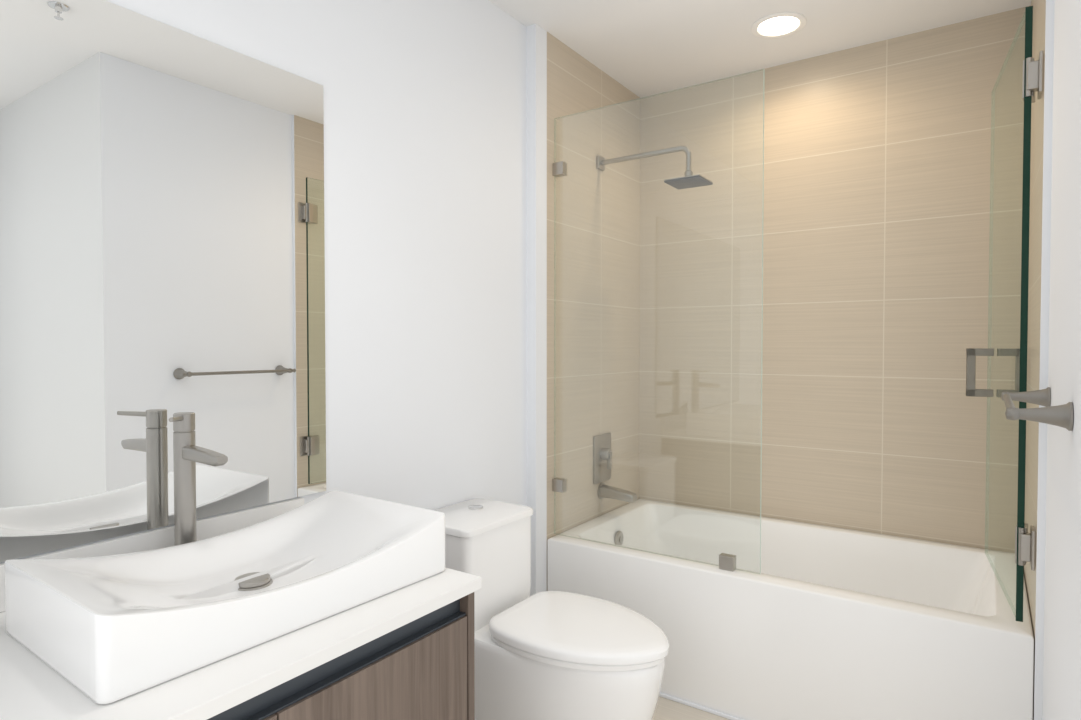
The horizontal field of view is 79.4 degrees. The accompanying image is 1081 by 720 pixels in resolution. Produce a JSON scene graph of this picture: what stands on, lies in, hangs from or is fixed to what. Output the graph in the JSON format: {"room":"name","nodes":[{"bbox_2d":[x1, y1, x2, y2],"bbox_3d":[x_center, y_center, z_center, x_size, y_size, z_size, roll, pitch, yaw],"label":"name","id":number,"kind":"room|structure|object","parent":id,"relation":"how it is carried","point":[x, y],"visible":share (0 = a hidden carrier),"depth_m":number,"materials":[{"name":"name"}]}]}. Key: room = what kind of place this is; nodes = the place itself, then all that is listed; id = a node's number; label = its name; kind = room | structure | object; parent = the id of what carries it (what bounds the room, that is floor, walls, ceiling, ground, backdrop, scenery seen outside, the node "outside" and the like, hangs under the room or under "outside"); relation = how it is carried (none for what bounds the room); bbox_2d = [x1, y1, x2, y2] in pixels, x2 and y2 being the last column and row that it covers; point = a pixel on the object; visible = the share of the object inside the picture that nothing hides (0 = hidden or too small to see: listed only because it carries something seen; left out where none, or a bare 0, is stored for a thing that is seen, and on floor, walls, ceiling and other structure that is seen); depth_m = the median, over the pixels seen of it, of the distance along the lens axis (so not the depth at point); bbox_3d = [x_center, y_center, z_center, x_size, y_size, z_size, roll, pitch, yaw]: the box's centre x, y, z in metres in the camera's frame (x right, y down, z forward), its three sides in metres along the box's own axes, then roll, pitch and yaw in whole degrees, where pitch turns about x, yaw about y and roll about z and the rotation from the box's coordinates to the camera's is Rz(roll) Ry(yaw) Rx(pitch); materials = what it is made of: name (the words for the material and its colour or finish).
{"room":"bathroom","nodes":[
{"label":"bathroom","id":0,"kind":"room"},
{"bbox_2d":[0,0,1080,719],"bbox_3d":[0.521,-0.007,0.683,3.000,2.435,4.117,1,2,35],"label":"wall","id":1,"kind":"structure","parent":0,"point":[442,238],"depth_m":2.47,"materials":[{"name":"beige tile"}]},
{"bbox_2d":[0,0,325,561],"bbox_3d":[-0.971,-0.174,1.150,0.005,1.072,1.400,1,2,35],"label":"mirror","id":2,"kind":"object","parent":1,"relation":"attached to","point":[162,253],"visible":1,"depth_m":1.36,"materials":[{"name":"silver mirror"}]},
{"bbox_2d":[593,433,636,502],"bbox_3d":[0.341,0.477,2.854,0.165,0.288,0.150,1,2,35],"label":"tub filler","id":3,"kind":"object","parent":1,"relation":"attached to","point":[605,469],"depth_m":2.87,"materials":[{"name":"silver metal"}]},
{"bbox_2d":[597,146,712,189],"bbox_3d":[0.459,-0.800,2.717,0.484,0.174,0.148,1,2,35],"label":"shower head","id":4,"kind":"object","parent":1,"relation":"attached to","point":[668,181],"depth_m":2.64},
{"bbox_2d":[1001,387,1072,430],"bbox_3d":[1.059,0.096,1.407,0.098,0.052,0.577,1,2,35],"label":"towel rail","id":5,"kind":"object","parent":1,"relation":"attached to","point":[1060,415],"visible":1,"depth_m":1.20,"materials":[{"name":"silver metal"}]},
{"bbox_2d":[652,692,744,719],"bbox_3d":[0.521,1.204,0.710,3.000,0.012,4.117,1,2,35],"label":"floor","id":6,"kind":"structure","parent":0,"point":[669,707],"depth_m":2.17,"materials":[{"name":"tile"}]},
{"bbox_2d":[216,682,291,719],"bbox_3d":[-0.762,0.842,0.966,0.584,0.725,0.447,1,2,35],"label":"base cabinet","id":7,"kind":"object","parent":6,"relation":"on","point":[277,705],"depth_m":0.98,"materials":[{"name":"brown wood"}]},
{"bbox_2d":[292,594,474,719],"bbox_3d":[-0.506,0.834,1.337,0.584,0.725,0.454,1,2,35],"label":"base cabinet","id":8,"kind":"object","parent":6,"relation":"on","point":[406,652],"depth_m":1.20,"materials":[{"name":"brown wood"}]},
{"bbox_2d":[0,498,480,719],"bbox_3d":[-0.745,0.424,0.963,0.604,0.108,1.326,1,2,35],"label":"countertop","id":9,"kind":"structure","parent":8,"relation":"on","point":[30,689],"depth_m":1.00,"materials":[{"name":"white stone"}]},
{"bbox_2d":[169,412,227,545],"bbox_3d":[-0.709,0.279,1.326,0.173,0.333,0.084,1,2,35],"label":"faucet","id":10,"kind":"object","parent":9,"relation":"on","point":[188,454],"visible":0.79,"depth_m":1.35,"materials":[{"name":"silver metal"}]},
{"bbox_2d":[5,490,444,704],"bbox_3d":[-0.542,0.387,1.224,0.405,0.121,0.657,1,2,35],"label":"sink basin","id":11,"kind":"object","parent":9,"relation":"on","point":[107,629],"visible":1,"depth_m":1.11,"materials":[{"name":"white ceramic"}]},
{"bbox_2d":[434,498,668,719],"bbox_3d":[0.012,0.831,1.919,0.774,0.705,0.380,1,2,35],"label":"toilet","id":12,"kind":"object","parent":6,"relation":"on","point":[553,655],"visible":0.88,"depth_m":1.80,"materials":[{"name":"white ceramic"}]},
{"bbox_2d":[547,499,1033,719],"bbox_3d":[0.883,0.936,2.456,1.520,0.472,0.817,1,2,35],"label":"bathtub","id":13,"kind":"object","parent":6,"relation":"on","point":[815,622],"visible":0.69,"depth_m":2.13,"materials":[{"name":"white ceramic"}]},
{"bbox_2d":[552,6,1043,621],"bbox_3d":[0.855,-0.121,2.392,1.520,1.642,0.682,1,2,35],"label":"screen","id":14,"kind":"object","parent":13,"relation":"on","point":[1032,80],"visible":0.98,"depth_m":2.20,"materials":[{"name":"clear glass"}]},
{"bbox_2d":[489,0,1030,97],"bbox_3d":[0.521,-1.225,0.657,3.000,0.001,4.117,1,2,35],"label":"ceiling","id":15,"kind":"structure","parent":0,"point":[642,48],"depth_m":2.48,"materials":[{"name":"white paint"}]},
{"bbox_2d":[751,12,805,37],"bbox_3d":[0.898,-1.261,2.457,0.196,0.005,0.196,1,2,35],"label":"recessed light","id":16,"kind":"object","parent":15,"relation":"in","point":[779,25],"visible":1,"depth_m":2.45,"materials":[{"name":"white"}]}
]}

